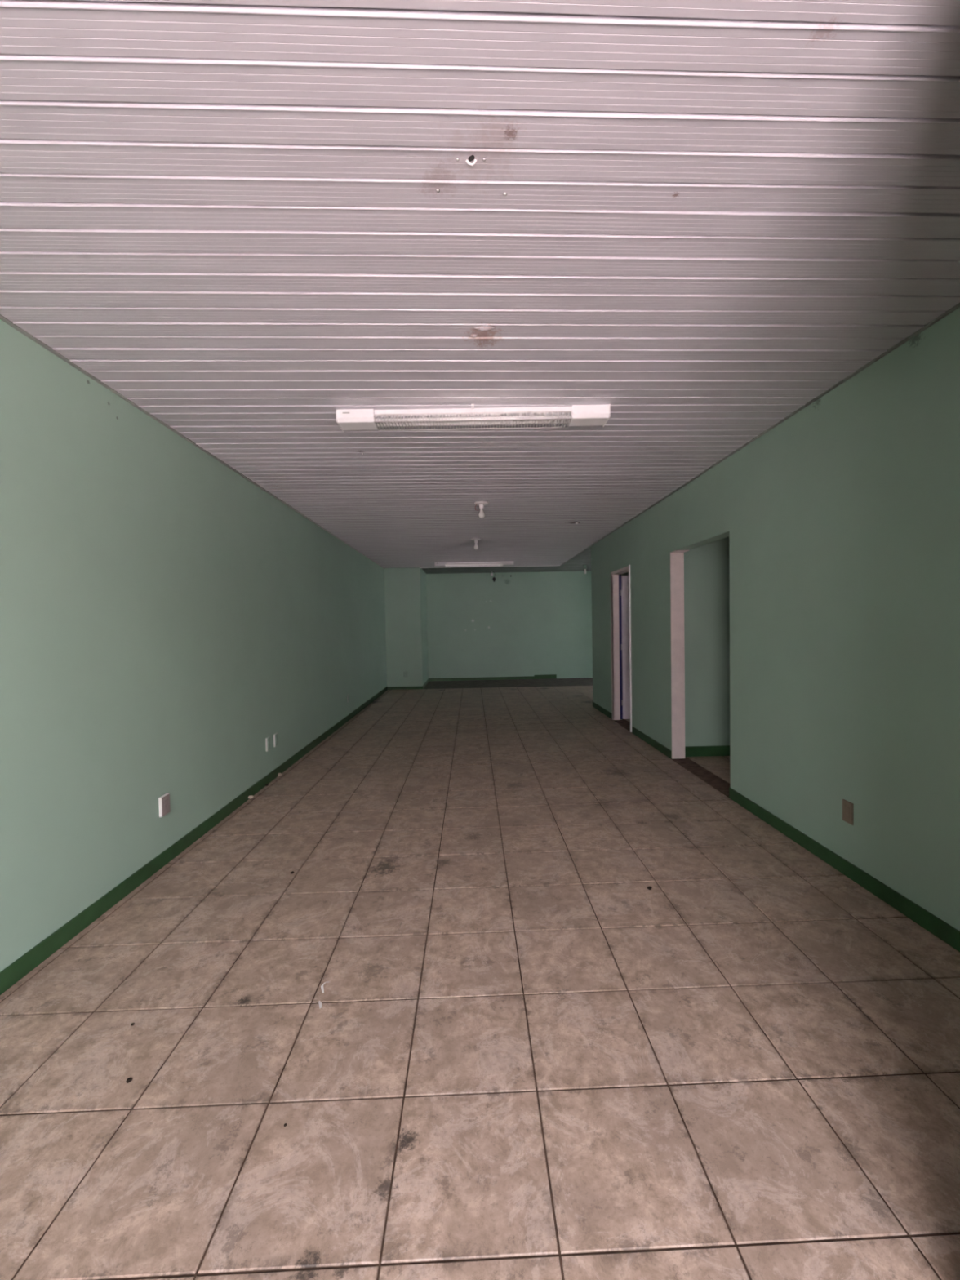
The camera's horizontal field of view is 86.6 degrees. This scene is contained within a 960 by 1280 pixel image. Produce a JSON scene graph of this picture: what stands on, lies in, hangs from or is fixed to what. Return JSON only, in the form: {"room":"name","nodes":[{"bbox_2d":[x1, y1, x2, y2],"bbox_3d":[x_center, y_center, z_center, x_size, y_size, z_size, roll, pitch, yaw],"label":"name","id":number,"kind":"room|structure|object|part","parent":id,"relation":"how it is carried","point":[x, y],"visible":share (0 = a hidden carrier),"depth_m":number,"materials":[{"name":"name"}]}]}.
{"room":"empty commercial room","nodes":[
{"label":"empty commercial room","id":0,"kind":"room"},
{"bbox_2d":[0,319,386,972],"bbox_3d":[-2.071,-0.013,6.714,0.150,2.912,12.500,-1,2,-1],"label":"wall","id":1,"kind":"structure","parent":0,"point":[164,615],"depth_m":2.79,"materials":[{"name":"green paint"}]},
{"bbox_2d":[158,793,169,817],"bbox_3d":[-1.898,0.994,3.067,0.020,0.118,0.085,-1,2,-1],"label":"wall plate","id":2,"kind":"object","parent":1,"relation":"attached to","point":[164,800],"visible":1,"depth_m":3.05,"materials":[{"name":"white plastic"}]},
{"bbox_3d":[-1.892,0.993,3.067,0.004,0.110,0.077,-1,2,-1],"label":"plate","id":3,"kind":"part","parent":2,"relation":"part of","materials":[{"name":"white plastic"}]},
{"bbox_2d":[0,314,385,568],"bbox_3d":[-1.996,-1.415,5.823,0.020,0.018,10.800,-1,2,-1],"label":"crown molding","id":4,"kind":"structure","parent":1,"relation":"attached to","point":[4,319],"depth_m":2.80,"materials":[{"name":"grey plastic"}]},
{"bbox_2d":[0,686,387,995],"bbox_3d":[-1.953,1.227,5.903,0.011,0.083,10.800,-1,2,-1],"label":"baseboard","id":5,"kind":"structure","parent":1,"relation":"attached to","point":[20,967],"depth_m":2.77,"materials":[{"name":"green paint"}]},
{"bbox_2d":[265,736,271,751],"bbox_3d":[-1.929,0.948,4.644,0.018,0.120,0.075,-1,2,-1],"label":"wall plate","id":6,"kind":"object","parent":1,"relation":"attached to","point":[268,739],"visible":1,"depth_m":4.62,"materials":[{"name":"white plastic"}]},
{"bbox_3d":[-1.924,0.948,4.644,0.004,0.112,0.067,-1,2,-1],"label":"plate","id":7,"kind":"part","parent":6,"relation":"part of","materials":[{"name":"white plastic"}]},
{"bbox_2d":[273,733,278,746],"bbox_3d":[-1.933,0.948,4.829,0.018,0.118,0.075,-1,2,-1],"label":"wall plate","id":8,"kind":"object","parent":1,"relation":"attached to","point":[275,735],"visible":1,"depth_m":4.81,"materials":[{"name":"white plastic"}]},
{"bbox_3d":[-1.927,0.948,4.830,0.004,0.110,0.067,-1,2,-1],"label":"plate","id":9,"kind":"part","parent":8,"relation":"part of","materials":[{"name":"white plastic"}]},
{"bbox_2d":[384,567,428,686],"bbox_3d":[-1.708,-0.280,12.068,0.785,2.716,1.598,-1,2,-1],"label":"wall pillar","id":10,"kind":"structure","parent":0,"point":[405,588],"depth_m":11.28,"materials":[{"name":"green paint"}]},
{"bbox_2d":[403,671,408,677],"bbox_3d":[-1.651,0.762,11.293,0.095,0.125,0.012,-1,2,-1],"label":"wall plate","id":11,"kind":"object","parent":10,"relation":"attached to","point":[405,673],"visible":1,"depth_m":11.29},
{"bbox_2d":[387,679,428,689],"bbox_3d":[-1.675,1.042,12.103,0.784,0.068,1.608,-1,2,-1],"label":"baseboard","id":12,"kind":"structure","parent":10,"relation":"attached to","point":[427,681],"depth_m":11.30,"materials":[{"name":"green paint"}]},
{"bbox_2d":[0,677,959,1279],"bbox_3d":[1.284,1.309,5.767,6.570,0.201,14.600,-1,2,-1],"label":"floor","id":13,"kind":"structure","parent":0,"point":[522,1057],"depth_m":1.72,"materials":[{"name":"tile"}]},
{"bbox_2d":[125,1076,132,1083],"bbox_3d":[-1.097,1.376,1.592,0.017,0.009,0.015,-3,2,-43],"label":"crumb","id":14,"kind":"object","parent":13,"relation":"on","point":[129,1079],"visible":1,"depth_m":1.59,"materials":[{"name":"black"}]},
{"bbox_2d":[320,982,326,993],"bbox_3d":[-0.609,1.353,1.988,0.025,0.010,0.060,-1,2,6],"label":"paper scrap","id":15,"kind":"object","parent":13,"relation":"on","point":[322,984],"visible":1,"depth_m":1.98,"materials":[{"name":"white paper"}]},
{"bbox_2d":[613,719,630,731],"bbox_3d":[2.008,1.162,6.923,0.178,0.005,0.820,-1,2,-1],"label":"threshold","id":16,"kind":"object","parent":13,"relation":"on","point":[624,723],"visible":0.71,"depth_m":7.04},
{"bbox_2d":[671,758,729,797],"bbox_3d":[2.053,1.231,4.626,0.178,0.005,1.163,-1,2,-1],"label":"threshold","id":17,"kind":"object","parent":13,"relation":"on","point":[720,784],"visible":0.79,"depth_m":4.63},
{"bbox_2d":[0,0,959,573],"bbox_3d":[1.229,-1.582,5.695,6.770,0.237,14.670,-1,2,-1],"label":"ceiling","id":18,"kind":"structure","parent":0,"point":[229,215],"depth_m":1.62,"materials":[{"name":"paint"}]},
{"bbox_2d":[456,155,485,166],"bbox_3d":[-0.025,-1.311,1.393,0.082,0.012,0.025,-1,2,-1],"label":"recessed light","id":19,"kind":"object","parent":18,"relation":"in","point":[471,157],"visible":1,"depth_m":1.39,"materials":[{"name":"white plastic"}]},
{"bbox_2d":[335,404,610,431],"bbox_3d":[-0.040,-1.325,3.046,1.598,0.076,0.160,-1,2,0],"label":"fitting","id":20,"kind":"object","parent":18,"relation":"attached to","point":[575,415],"visible":1,"depth_m":2.99,"materials":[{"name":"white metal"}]},
{"bbox_3d":[-0.837,-1.311,3.045,0.004,0.074,0.160,-1,2,0],"label":"plate","id":21,"kind":"part","parent":20,"relation":"part of","materials":[{"name":"white plastic"}]},
{"bbox_3d":[-0.040,-1.307,2.977,1.164,0.045,0.002,-1,2,0],"label":"louvre rail","id":22,"kind":"part","parent":20,"relation":"part of","materials":[{"name":"metal"}]},
{"bbox_3d":[-0.040,-1.312,3.117,1.164,0.045,0.002,-1,2,0],"label":"louvre rail","id":23,"kind":"part","parent":20,"relation":"part of","materials":[{"name":"metal"}]},
{"bbox_3d":[0.757,-1.341,3.048,0.004,0.074,0.160,-1,2,0],"label":"plate","id":24,"kind":"part","parent":20,"relation":"part of","materials":[{"name":"white plastic"}]},
{"bbox_2d":[434,560,514,566],"bbox_3d":[-0.117,-1.544,10.338,1.598,0.076,0.160,-1,2,-2],"label":"fitting","id":25,"kind":"object","parent":18,"relation":"attached to","point":[504,562],"visible":1,"depth_m":10.28,"materials":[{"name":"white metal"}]},
{"bbox_3d":[-0.115,-1.527,10.269,1.164,0.045,0.003,-1,2,-2],"label":"louvre rail","id":26,"kind":"part","parent":25,"relation":"part of","materials":[{"name":"white plastic"}]},
{"bbox_2d":[471,537,480,550],"bbox_3d":[-0.058,-1.419,7.561,0.156,0.163,0.156,-1,2,-1],"label":"light","id":27,"kind":"object","parent":18,"relation":"attached to","point":[476,547],"visible":1,"depth_m":7.54,"materials":[{"name":"white plastic"}]},
{"bbox_3d":[-0.057,-1.391,7.562,0.069,0.108,0.069,-1,2,-1],"label":"bulb","id":28,"kind":"part","parent":27,"relation":"part of","materials":[{"name":"white glass"}]},
{"bbox_2d":[474,501,488,518],"bbox_3d":[0.018,-1.353,5.323,0.156,0.164,0.156,-1,2,-1],"label":"light","id":29,"kind":"object","parent":18,"relation":"attached to","point":[482,514],"visible":1,"depth_m":5.30,"materials":[{"name":"white plastic"}]},
{"bbox_3d":[0.018,-1.325,5.324,0.069,0.108,0.069,-1,2,-1],"label":"bulb","id":30,"kind":"part","parent":29,"relation":"part of","materials":[{"name":"white glass"}]},
{"bbox_2d":[470,325,495,337],"bbox_3d":[0.002,-1.335,2.198,0.124,0.012,0.063,0,2,34],"label":"dent","id":31,"kind":"object","parent":18,"relation":"attached to","point":[479,327],"visible":1,"depth_m":2.18,"materials":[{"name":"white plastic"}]},
{"bbox_2d":[419,564,560,568],"bbox_3d":[0.237,-1.631,11.228,3.124,0.037,0.070,-1,2,-1],"label":"crown molding","id":32,"kind":"structure","parent":18,"relation":"attached to","point":[557,565],"depth_m":11.21,"materials":[{"name":"white plastic"}]},
{"bbox_2d":[582,564,586,573],"bbox_3d":[2.376,-1.596,11.505,0.090,0.205,0.089,-1,2,-1],"label":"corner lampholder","id":33,"kind":"object","parent":18,"relation":"attached to","point":[584,566],"visible":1,"depth_m":11.47,"materials":[{"name":"white plastic"}]},
{"bbox_2d":[426,570,592,678],"bbox_3d":[1.094,-0.263,12.996,6.720,2.912,0.150,-1,2,-1],"label":"wall","id":34,"kind":"structure","parent":0,"point":[522,624],"depth_m":12.91,"materials":[{"name":"paint"}]},
{"bbox_2d":[428,674,556,681],"bbox_3d":[0.325,0.962,12.939,3.247,0.104,0.012,-1,2,-1],"label":"baseboard","id":35,"kind":"structure","parent":34,"relation":"attached to","point":[548,676],"depth_m":12.94,"materials":[{"name":"green paint"}]},
{"bbox_2d":[684,536,729,746],"bbox_3d":[3.283,-0.071,5.329,2.435,2.912,0.130,-1,2,-1],"label":"wall","id":36,"kind":"structure","parent":0,"point":[706,566],"depth_m":5.25,"materials":[{"name":"green paint"}]},
{"bbox_2d":[684,745,729,756],"bbox_3d":[3.307,1.135,5.297,2.435,0.108,0.012,-1,2,-1],"label":"baseboard","id":37,"kind":"structure","parent":36,"relation":"attached to","point":[721,750],"depth_m":5.27,"materials":[{"name":"green paint"}]},
{"bbox_2d":[591,306,959,930],"bbox_3d":[2.012,-0.029,4.726,0.130,2.912,7.590,-1,2,-1],"label":"wall","id":38,"kind":"structure","parent":0,"point":[841,521],"depth_m":2.76,"materials":[{"name":"green paint"}]},
{"bbox_2d":[610,564,631,732],"bbox_3d":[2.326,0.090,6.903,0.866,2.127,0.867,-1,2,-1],"label":"door frame","id":39,"kind":"structure","parent":38,"relation":"in","point":[620,595],"depth_m":7.26,"materials":[{"name":"white paint"}]},
{"bbox_2d":[670,550,688,759],"bbox_3d":[2.009,0.164,5.108,0.134,2.100,0.142,-1,2,-1],"label":"door frame","id":40,"kind":"structure","parent":38,"relation":"attached to","point":[677,557],"depth_m":5.16,"materials":[{"name":"white paint"}]},
{"bbox_2d":[560,302,959,565],"bbox_3d":[1.885,-1.506,6.085,0.024,0.039,10.420,-1,2,-1],"label":"crown molding","id":41,"kind":"structure","parent":38,"relation":"attached to","point":[957,306],"depth_m":2.91,"materials":[{"name":"grey plastic"}]},
{"bbox_2d":[592,701,959,951],"bbox_3d":[1.967,1.189,4.756,0.011,0.083,7.600,-1,2,-1],"label":"baseboard","id":42,"kind":"structure","parent":38,"relation":"attached to","point":[928,921],"depth_m":2.77,"materials":[{"name":"green paint"}]},
{"bbox_2d":[842,799,853,825],"bbox_3d":[1.997,0.935,2.768,0.010,0.118,0.075,-1,2,-1],"label":"wall plate","id":43,"kind":"object","parent":38,"relation":"attached to","point":[847,806],"visible":1,"depth_m":2.76,"materials":[{"name":"brown plastic"}]}
]}

